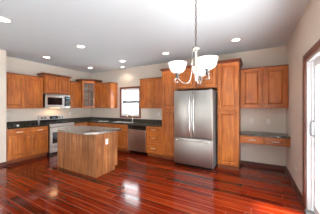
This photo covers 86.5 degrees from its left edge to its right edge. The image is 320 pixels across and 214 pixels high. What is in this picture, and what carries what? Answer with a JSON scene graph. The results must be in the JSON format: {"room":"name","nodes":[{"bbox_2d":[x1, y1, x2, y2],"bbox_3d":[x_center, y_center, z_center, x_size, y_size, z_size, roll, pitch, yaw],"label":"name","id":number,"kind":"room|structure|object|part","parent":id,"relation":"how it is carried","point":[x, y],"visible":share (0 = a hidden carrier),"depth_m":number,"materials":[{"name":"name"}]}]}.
{"room":"kitchen","nodes":[
{"label":"kitchen","id":0,"kind":"room"},
{"bbox_2d":[0,49,5,162],"bbox_3d":[-5.575,0.020,1.484,0.730,2.760,6.390,0,0,29],"label":"wall","id":1,"kind":"structure","parent":0,"point":[2,52],"depth_m":4.04,"materials":[{"name":"paint"}]},
{"bbox_2d":[6,56,89,121],"bbox_3d":[-3.582,0.020,5.667,0.160,2.760,2.860,0,0,29],"label":"wall","id":2,"kind":"structure","parent":0,"point":[13,65],"depth_m":5.22,"materials":[{"name":"paint"}]},
{"bbox_2d":[6,120,37,125],"bbox_3d":[-3.964,0.450,4.787,0.020,0.100,0.942,0,0,29],"label":"backsplash","id":3,"kind":"structure","parent":2,"relation":"attached to","point":[32,121],"depth_m":4.83,"materials":[{"name":"stone"}]},
{"bbox_2d":[6,72,42,108],"bbox_3d":[-3.810,-0.420,4.698,0.378,0.920,0.930,0,0,29],"label":"upper cabinet","id":4,"kind":"object","parent":2,"relation":"attached to","point":[22,91],"visible":0.96,"depth_m":4.59,"materials":[{"name":"brown wood"}]},
{"bbox_3d":[-3.795,-0.410,4.427,0.028,0.870,0.426,0,0,29],"label":"door","id":5,"kind":"part","parent":4,"relation":"part of","materials":[{"name":"brown wood"}]},
{"bbox_3d":[-3.827,-0.871,4.708,0.339,0.020,0.930,0,0,29],"label":"trim","id":6,"kind":"part","parent":4,"relation":"part of","materials":[{"name":"brown wood"}]},
{"bbox_3d":[-3.572,-0.410,4.829,0.028,0.870,0.426,0,0,29],"label":"door","id":7,"kind":"part","parent":4,"relation":"part of","materials":[{"name":"brown wood"}]},
{"bbox_2d":[37,72,71,94],"bbox_3d":[-3.362,-0.716,5.454,0.428,0.588,0.886,0,0,29],"label":"upper cabinet","id":8,"kind":"object","parent":2,"relation":"attached to","point":[52,83],"visible":0.99,"depth_m":5.31,"materials":[{"name":"brown wood"}]},
{"bbox_3d":[-3.307,-0.685,5.200,0.028,0.496,0.356,0,0,29],"label":"door","id":9,"kind":"part","parent":8,"relation":"part of","materials":[{"name":"brown wood"}]},
{"bbox_3d":[-3.367,-0.980,5.456,0.418,0.062,0.886,0,0,29],"label":"crown molding","id":10,"kind":"part","parent":8,"relation":"part of","materials":[{"name":"brown wood"}]},
{"bbox_2d":[43,94,69,107],"bbox_3d":[-3.351,-0.182,5.445,0.453,0.426,0.778,0,0,29],"label":"microwave","id":11,"kind":"object","parent":8,"relation":"attached to","point":[49,100],"visible":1,"depth_m":5.29,"materials":[{"name":"silver metal"}]},
{"bbox_3d":[-3.257,-0.180,5.279,0.041,0.320,0.572,0,0,29],"label":"door","id":12,"kind":"part","parent":11,"relation":"part of","materials":[{"name":"silver metal"}]},
{"bbox_3d":[-3.210,0.004,5.367,0.037,0.042,0.772,0,0,29],"label":"trim","id":13,"kind":"part","parent":11,"relation":"part of","materials":[{"name":"silver metal"}]},
{"bbox_3d":[-3.068,-0.180,5.619,0.041,0.320,0.195,0,0,29],"label":"control panel","id":14,"kind":"part","parent":11,"relation":"part of","materials":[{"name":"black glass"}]},
{"bbox_3d":[-3.118,-0.685,5.542,0.028,0.496,0.356,0,0,29],"label":"door","id":15,"kind":"part","parent":8,"relation":"part of","materials":[{"name":"brown wood"}]},
{"bbox_2d":[69,81,80,107],"bbox_3d":[-3.078,-0.420,6.019,0.378,0.920,0.435,0,0,29],"label":"upper cabinet","id":16,"kind":"object","parent":2,"relation":"attached to","point":[75,87],"visible":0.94,"depth_m":5.93,"materials":[{"name":"brown wood"}]},
{"bbox_2d":[0,150,305,213],"bbox_3d":[-1.183,1.460,3.240,6.790,0.120,5.120,0,0,29],"label":"floor","id":17,"kind":"structure","parent":0,"point":[138,183],"depth_m":2.92,"materials":[{"name":"brown wood"}]},
{"bbox_2d":[6,126,47,163],"bbox_3d":[-3.682,0.970,4.630,0.666,0.860,0.935,0,0,29],"label":"base cabinet","id":18,"kind":"object","parent":17,"relation":"on","point":[22,144],"visible":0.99,"depth_m":4.43,"materials":[{"name":"brown wood"}]},
{"bbox_3d":[-3.549,0.632,4.293,0.028,0.135,0.435,0,0,29],"label":"drawer","id":19,"kind":"part","parent":18,"relation":"part of","materials":[{"name":"brown wood"}]},
{"bbox_3d":[-3.549,1.000,4.293,0.028,0.570,0.435,0,0,29],"label":"door","id":20,"kind":"part","parent":18,"relation":"part of","materials":[{"name":"brown wood"}]},
{"bbox_2d":[6,120,48,128],"bbox_3d":[-3.696,0.469,4.638,0.633,0.138,0.942,0,0,29],"label":"countertop","id":21,"kind":"structure","parent":18,"relation":"on","point":[33,123],"depth_m":4.69,"materials":[{"name":"stone"}]},
{"bbox_3d":[-3.325,0.632,4.696,0.028,0.135,0.435,0,0,29],"label":"drawer","id":22,"kind":"part","parent":18,"relation":"part of","materials":[{"name":"brown wood"}]},
{"bbox_3d":[-3.325,1.000,4.696,0.028,0.570,0.435,0,0,29],"label":"door","id":23,"kind":"part","parent":18,"relation":"part of","materials":[{"name":"brown wood"}]},
{"bbox_2d":[38,115,73,154],"bbox_3d":[-3.240,0.835,5.372,0.704,1.130,0.772,0,0,29],"label":"range","id":24,"kind":"object","parent":17,"relation":"on","point":[55,122],"visible":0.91,"depth_m":5.11,"materials":[{"name":"silver metal"}]},
{"bbox_3d":[-3.480,0.437,5.506,0.003,0.074,0.764,0,0,29],"label":"panel","id":25,"kind":"part","parent":24,"relation":"part of","materials":[{"name":"black ceramic"}]},
{"bbox_3d":[-3.005,1.252,5.242,0.036,0.155,0.764,0,0,29],"label":"storage drawer","id":26,"kind":"part","parent":24,"relation":"part of","materials":[{"name":"silver metal"}]},
{"bbox_2d":[41,121,73,123],"bbox_3d":[-3.236,0.484,5.370,0.552,0.021,0.772,0,0,29],"label":"cooktop","id":27,"kind":"object","parent":24,"relation":"in","point":[42,122],"depth_m":5.28,"materials":[{"name":"black"}]},
{"bbox_3d":[-3.004,0.882,5.241,0.040,0.565,0.764,0,0,29],"label":"oven door","id":28,"kind":"part","parent":24,"relation":"part of","materials":[{"name":"silver metal"}]},
{"bbox_3d":[-3.008,0.545,5.244,0.030,0.090,0.764,0,0,29],"label":"trim","id":29,"kind":"part","parent":24,"relation":"part of","materials":[{"name":"silver metal"}]},
{"bbox_2d":[57,125,121,177],"bbox_3d":[-1.711,0.950,3.921,1.405,0.900,0.860,0,0,29],"label":"kitchen island","id":30,"kind":"object","parent":17,"relation":"on","point":[82,149],"visible":0.99,"depth_m":3.62,"materials":[{"name":"brown wood"}]},
{"bbox_3d":[-1.833,0.970,3.675,1.306,0.858,0.012,0,0,29],"label":"panel","id":31,"kind":"part","parent":30,"relation":"part of","materials":[{"name":"brown wood"}]},
{"bbox_3d":[-1.119,0.970,3.623,0.012,0.858,0.585,0,0,29],"label":"panel","id":32,"kind":"part","parent":30,"relation":"part of","materials":[{"name":"brown wood"}]},
{"bbox_2d":[74,122,105,126],"bbox_3d":[-2.429,0.970,6.017,1.513,0.860,1.126,0,0,29],"label":"base cabinet","id":33,"kind":"object","parent":17,"relation":"on","point":[84,123],"visible":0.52,"depth_m":5.80,"materials":[{"name":"brown wood"}]},
{"bbox_2d":[64,117,161,126],"bbox_3d":[-1.512,0.469,5.508,3.610,0.138,1.128,0,0,29],"label":"countertop","id":34,"kind":"structure","parent":33,"relation":"on","point":[140,122],"depth_m":5.86,"materials":[{"name":"stone"}]},
{"bbox_2d":[106,123,129,151],"bbox_3d":[-1.245,0.970,5.629,0.925,0.860,0.656,0,0,29],"label":"base cabinet","id":35,"kind":"object","parent":17,"relation":"on","point":[122,135],"visible":0.37,"depth_m":5.26,"materials":[{"name":"brown wood"}]},
{"bbox_3d":[-1.582,0.632,5.490,0.430,0.135,0.028,0,0,29],"label":"drawer","id":36,"kind":"part","parent":35,"relation":"part of","materials":[{"name":"brown wood"}]},
{"bbox_3d":[-1.184,0.632,5.270,0.430,0.135,0.028,0,0,29],"label":"drawer","id":37,"kind":"part","parent":35,"relation":"part of","materials":[{"name":"brown wood"}]},
{"bbox_3d":[-1.184,1.000,5.270,0.430,0.570,0.028,0,0,29],"label":"door","id":38,"kind":"part","parent":35,"relation":"part of","materials":[{"name":"brown wood"}]},
{"bbox_2d":[128,125,147,154],"bbox_3d":[-0.561,0.971,5.227,0.648,0.857,0.641,0,0,29],"label":"dishwasher","id":39,"kind":"object","parent":17,"relation":"on","point":[136,134],"visible":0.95,"depth_m":4.98,"materials":[{"name":"metal"}]},
{"bbox_3d":[-0.686,0.985,5.002,0.642,0.620,0.034,0,0,29],"label":"door","id":40,"kind":"part","parent":39,"relation":"part of","materials":[{"name":"silver metal"}]},
{"bbox_3d":[-0.687,0.608,5.000,0.642,0.125,0.037,0,0,29],"label":"control panel","id":41,"kind":"part","parent":39,"relation":"part of","materials":[{"name":"black plastic"}]},
{"bbox_2d":[146,126,162,157],"bbox_3d":[-0.044,0.970,4.958,0.505,0.860,0.666,0,0,29],"label":"base cabinet","id":42,"kind":"object","parent":17,"relation":"on","point":[153,134],"visible":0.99,"depth_m":4.70,"materials":[{"name":"brown wood"}]},
{"bbox_3d":[-0.180,1.147,4.713,0.465,0.275,0.028,0,0,29],"label":"drawer","id":43,"kind":"part","parent":42,"relation":"part of","materials":[{"name":"brown wood"}]},
{"bbox_3d":[-0.180,0.855,4.713,0.465,0.280,0.028,0,0,29],"label":"drawer","id":44,"kind":"part","parent":42,"relation":"part of","materials":[{"name":"brown wood"}]},
{"bbox_3d":[-0.180,0.632,4.713,0.465,0.135,0.028,0,0,29],"label":"drawer","id":45,"kind":"part","parent":42,"relation":"part of","materials":[{"name":"brown wood"}]},
{"bbox_2d":[160,68,180,159],"bbox_3d":[0.353,0.190,4.743,0.483,2.420,0.656,0,0,29],"label":"pantry cabinet","id":46,"kind":"object","parent":17,"relation":"on","point":[169,86],"visible":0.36,"depth_m":4.49,"materials":[{"name":"brown wood"}]},
{"bbox_3d":[0.236,0.675,4.482,0.399,1.220,0.028,0,0,29],"label":"door","id":47,"kind":"part","parent":46,"relation":"part of","materials":[{"name":"brown wood"}]},
{"bbox_3d":[0.236,-0.451,4.482,0.399,0.978,0.028,0,0,29],"label":"door","id":48,"kind":"part","parent":46,"relation":"part of","materials":[{"name":"brown wood"}]},
{"bbox_2d":[174,89,216,170],"bbox_3d":[0.916,0.502,4.189,0.901,1.795,0.924,0,0,29],"label":"refrigerator","id":49,"kind":"object","parent":17,"relation":"on","point":[195,111],"visible":1,"depth_m":3.82,"materials":[{"name":"grey metal"}]},
{"bbox_3d":[0.547,0.165,3.990,0.448,1.080,0.070,0,0,29],"label":"door","id":50,"kind":"part","parent":49,"relation":"part of","materials":[{"name":"silver metal"}]},
{"bbox_3d":[0.672,0.160,3.841,0.025,0.952,0.079,0,0,29],"label":"handle","id":51,"kind":"part","parent":49,"relation":"part of","materials":[{"name":"silver metal"}]},
{"bbox_3d":[0.711,0.768,3.819,0.829,0.024,0.079,0,0,29],"label":"handle","id":52,"kind":"part","parent":49,"relation":"part of","materials":[{"name":"silver metal"}]},
{"bbox_3d":[0.745,1.020,3.880,0.901,0.610,0.070,0,0,29],"label":"freezer drawer","id":53,"kind":"part","parent":49,"relation":"part of","materials":[{"name":"silver metal"}]},
{"bbox_3d":[0.751,0.160,3.798,0.025,0.952,0.079,0,0,29],"label":"handle","id":54,"kind":"part","parent":49,"relation":"part of","materials":[{"name":"silver metal"}]},
{"bbox_3d":[0.943,0.165,3.771,0.448,1.080,0.070,0,0,29],"label":"door","id":55,"kind":"part","parent":49,"relation":"part of","materials":[{"name":"silver metal"}]},
{"bbox_2d":[217,58,242,170],"bbox_3d":[1.664,0.177,4.017,0.500,2.446,0.656,0,0,29],"label":"pantry cabinet","id":56,"kind":"object","parent":17,"relation":"on","point":[228,71],"visible":0.99,"depth_m":3.77,"materials":[{"name":"brown wood"}]},
{"bbox_3d":[1.505,-0.454,3.779,0.416,1.023,0.028,0,0,29],"label":"door","id":57,"kind":"part","parent":56,"relation":"part of","materials":[{"name":"brown wood"}]},
{"bbox_3d":[1.505,0.685,3.779,0.416,1.200,0.028,0,0,29],"label":"door","id":58,"kind":"part","parent":56,"relation":"part of","materials":[{"name":"brown wood"}]},
{"bbox_3d":[1.667,-1.014,4.021,0.500,0.062,0.646,0,0,29],"label":"crown molding","id":59,"kind":"part","parent":56,"relation":"part of","materials":[{"name":"brown wood"}]},
{"bbox_2d":[0,0,309,72],"bbox_3d":[-2.264,-1.420,1.289,6.790,0.120,9.580,0,0,29],"label":"ceiling","id":60,"kind":"structure","parent":0,"point":[136,32],"depth_m":2.96,"materials":[{"name":"paint"}]},
{"bbox_2d":[0,16,11,22],"bbox_3d":[-2.425,-1.355,2.642,0.196,0.008,0.196,0,0,29],"label":"recessed light","id":61,"kind":"object","parent":60,"relation":"in","point":[3,19],"visible":1,"depth_m":2.66,"materials":[{"name":"white plastic"}]},
{"bbox_2d":[168,0,217,84],"bbox_3d":[0.410,-0.809,1.940,0.547,1.100,0.542,0,0,29],"label":"chandelier","id":62,"kind":"object","parent":60,"relation":"hanging from","point":[203,64],"visible":1,"depth_m":1.84,"materials":[{"name":"white glass"}]},
{"bbox_3d":[0.195,-0.434,1.901,0.208,0.114,0.208,0,0,29],"label":"lamp shade","id":63,"kind":"part","parent":62,"relation":"part of","materials":[{"name":"white glass"}]},
{"bbox_3d":[0.265,-0.455,1.901,0.208,0.391,0.011,0,0,0],"label":"arm","id":64,"kind":"part","parent":62,"relation":"part of","materials":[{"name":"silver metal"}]},
{"bbox_3d":[0.400,-1.005,1.901,0.019,0.635,0.019,0,0,-16],"label":"chain","id":65,"kind":"part","parent":62,"relation":"part of","materials":[{"name":"grey metal"}]},
{"bbox_3d":[0.496,-0.434,2.083,0.208,0.114,0.208,0,0,29],"label":"lamp shade","id":66,"kind":"part","parent":62,"relation":"part of","materials":[{"name":"white glass"}]},
{"bbox_3d":[0.463,-0.455,2.020,0.011,0.391,0.208,0,0,28],"label":"arm","id":67,"kind":"part","parent":62,"relation":"part of","materials":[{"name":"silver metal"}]},
{"bbox_3d":[0.450,-0.455,1.777,0.011,0.391,0.208,0,0,-22],"label":"arm","id":68,"kind":"part","parent":62,"relation":"part of","materials":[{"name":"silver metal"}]},
{"bbox_3d":[0.477,-0.434,1.711,0.208,0.114,0.208,0,0,29],"label":"lamp shade","id":69,"kind":"part","parent":62,"relation":"part of","materials":[{"name":"white glass"}]},
{"bbox_2d":[231,38,240,41],"bbox_3d":[1.536,-1.355,3.436,0.196,0.008,0.196,0,0,29],"label":"recessed light","id":70,"kind":"object","parent":60,"relation":"in","point":[234,39],"visible":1,"depth_m":3.42,"materials":[{"name":"white plastic"}]},
{"bbox_2d":[90,46,285,165],"bbox_3d":[0.028,0.020,5.393,6.740,2.760,0.160,0,0,29],"label":"wall","id":71,"kind":"structure","parent":0,"point":[127,77],"depth_m":4.13,"materials":[{"name":"paint"}]},
{"bbox_2d":[76,79,101,107],"bbox_3d":[-2.675,-0.485,6.417,0.697,1.050,0.667,0,0,29],"label":"upper cabinet","id":72,"kind":"object","parent":71,"relation":"attached to","point":[87,85],"visible":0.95,"depth_m":6.26,"materials":[{"name":"brown wood"}]},
{"bbox_3d":[-2.608,-0.454,6.221,0.418,0.963,0.021,0,0,-16],"label":"door","id":73,"kind":"part","parent":72,"relation":"part of","materials":[{"name":"brown wood"}]},
{"bbox_3d":[-2.648,-0.980,6.312,0.965,0.062,0.281,0,0,-15],"label":"crown molding","id":74,"kind":"part","parent":72,"relation":"part of","materials":[{"name":"brown wood"}]},
{"bbox_2d":[95,82,117,107],"bbox_3d":[-1.976,-0.410,6.195,0.820,0.900,0.378,0,0,29],"label":"upper cabinet","id":75,"kind":"object","parent":71,"relation":"attached to","point":[105,93],"visible":1,"depth_m":6.04,"materials":[{"name":"brown wood"}]},
{"bbox_3d":[-2.228,-0.400,6.169,0.361,0.850,0.028,0,0,29],"label":"door","id":76,"kind":"part","parent":75,"relation":"part of","materials":[{"name":"brown wood"}]},
{"bbox_3d":[-1.883,-0.400,5.977,0.361,0.850,0.028,0,0,29],"label":"door","id":77,"kind":"part","parent":75,"relation":"part of","materials":[{"name":"brown wood"}]},
{"bbox_2d":[64,117,161,122],"bbox_3d":[-1.512,0.450,5.508,3.610,0.100,1.128,0,0,29],"label":"backsplash","id":78,"kind":"structure","parent":71,"relation":"attached to","point":[81,118],"depth_m":6.08,"materials":[{"name":"stone"}]},
{"bbox_2d":[120,86,140,117],"bbox_3d":[-1.010,-0.163,5.934,0.914,1.079,0.140,0,0,29],"label":"window","id":79,"kind":"structure","parent":71,"relation":"in","point":[135,88],"depth_m":5.95,"materials":[{"name":"white plastic"}]},
{"bbox_3d":[-1.008,0.035,5.938,0.696,0.471,0.030,0,0,29],"label":"sash","id":80,"kind":"part","parent":79,"relation":"part of","materials":[{"name":"white glass"}]},
{"bbox_3d":[-1.018,-0.175,5.920,0.694,0.090,0.008,0,0,29],"label":"meeting rail","id":81,"kind":"part","parent":79,"relation":"part of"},
{"bbox_3d":[-0.991,-0.372,5.969,0.696,0.446,0.030,0,0,29],"label":"sash","id":82,"kind":"part","parent":79,"relation":"part of","materials":[{"name":"white glass"}]},
{"bbox_2d":[139,77,161,107],"bbox_3d":[-0.169,-0.415,5.193,0.940,0.910,0.378,0,0,29],"label":"upper cabinet","id":83,"kind":"object","parent":71,"relation":"attached to","point":[150,88],"visible":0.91,"depth_m":5.07,"materials":[{"name":"brown wood"}]},
{"bbox_3d":[-0.429,-0.405,5.171,0.421,0.860,0.028,0,0,29],"label":"door","id":84,"kind":"part","parent":83,"relation":"part of","materials":[{"name":"brown wood"}]},
{"bbox_3d":[-0.031,-0.405,4.951,0.421,0.860,0.028,0,0,29],"label":"door","id":85,"kind":"part","parent":83,"relation":"part of","materials":[{"name":"brown wood"}]},
{"bbox_2d":[177,64,216,90],"bbox_3d":[1.004,-0.735,4.382,1.000,0.570,0.656,0,0,29],"label":"upper cabinet","id":86,"kind":"object","parent":71,"relation":"attached to","point":[185,76],"visible":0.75,"depth_m":4.16,"materials":[{"name":"brown wood"}]},
{"bbox_3d":[0.650,-0.704,4.253,0.461,0.478,0.028,0,0,29],"label":"door","id":87,"kind":"part","parent":86,"relation":"part of","materials":[{"name":"brown wood"}]},
{"bbox_3d":[1.083,-0.704,4.013,0.461,0.478,0.028,0,0,29],"label":"door","id":88,"kind":"part","parent":86,"relation":"part of","materials":[{"name":"brown wood"}]},
{"bbox_2d":[241,160,285,169],"bbox_3d":[2.395,1.357,3.974,0.905,0.085,0.026,0,0,29],"label":"baseboard","id":89,"kind":"structure","parent":71,"relation":"attached to","point":[272,166],"depth_m":3.96,"materials":[{"name":"brown wood"}]},
{"bbox_2d":[240,64,288,107],"bbox_3d":[2.308,-0.425,3.820,0.898,0.900,0.378,0,0,29],"label":"upper cabinet","id":90,"kind":"object","parent":71,"relation":"attached to","point":[267,86],"visible":1,"depth_m":3.66,"materials":[{"name":"brown wood"}]},
{"bbox_3d":[2.044,-0.415,3.801,0.410,0.850,0.028,0,0,29],"label":"door","id":91,"kind":"part","parent":90,"relation":"part of","materials":[{"name":"brown wood"}]},
{"bbox_3d":[2.318,-0.866,3.837,0.898,0.020,0.339,0,0,29],"label":"trim","id":92,"kind":"part","parent":90,"relation":"part of","materials":[{"name":"brown wood"}]},
{"bbox_3d":[2.432,-0.415,3.585,0.410,0.850,0.028,0,0,29],"label":"door","id":93,"kind":"part","parent":90,"relation":"part of","materials":[{"name":"brown wood"}]},
{"bbox_2d":[239,130,290,146],"bbox_3d":[2.260,0.682,3.733,0.902,0.205,0.577,0,0,29],"label":"desk","id":94,"kind":"object","parent":71,"relation":"attached to","point":[252,137],"visible":1,"depth_m":3.55,"materials":[{"name":"brown wood"}]},
{"bbox_3d":[1.961,0.702,3.629,0.375,0.130,0.028,0,0,29],"label":"drawer","id":95,"kind":"part","parent":94,"relation":"part of","materials":[{"name":"brown wood"}]},
{"bbox_3d":[2.324,0.702,3.428,0.375,0.130,0.028,0,0,29],"label":"drawer","id":96,"kind":"part","parent":94,"relation":"part of","materials":[{"name":"brown wood"}]},
{"bbox_2d":[286,0,319,208],"bbox_3d":[0.624,0.020,-0.318,0.160,2.760,9.250,0,0,29],"label":"wall","id":97,"kind":"structure","parent":0,"point":[306,33],"depth_m":2.72,"materials":[{"name":"paint"}]},
{"bbox_2d":[285,167,302,205],"bbox_3d":[2.400,1.357,3.077,0.026,0.085,1.530,0,0,29],"label":"baseboard","id":98,"kind":"structure","parent":97,"relation":"attached to","point":[294,185],"depth_m":2.92,"materials":[{"name":"brown wood"}]},
{"bbox_2d":[302,39,319,213],"bbox_3d":[1.455,0.342,1.214,0.188,2.114,2.645,0,0,29],"label":"door","id":99,"kind":"structure","parent":97,"relation":"in","point":[313,63],"depth_m":2.24,"materials":[{"name":"white plastic"}]},
{"bbox_3d":[1.469,0.385,1.206,0.156,2.026,2.431,0,0,29],"label":"frame","id":100,"kind":"part","parent":99,"relation":"part of","materials":[{"name":"white plastic"}]},
{"bbox_3d":[1.738,0.387,1.702,0.035,1.966,1.208,0,0,29],"label":"sliding panel","id":101,"kind":"part","parent":99,"relation":"part of","materials":[{"name":"white plastic"}]}
]}

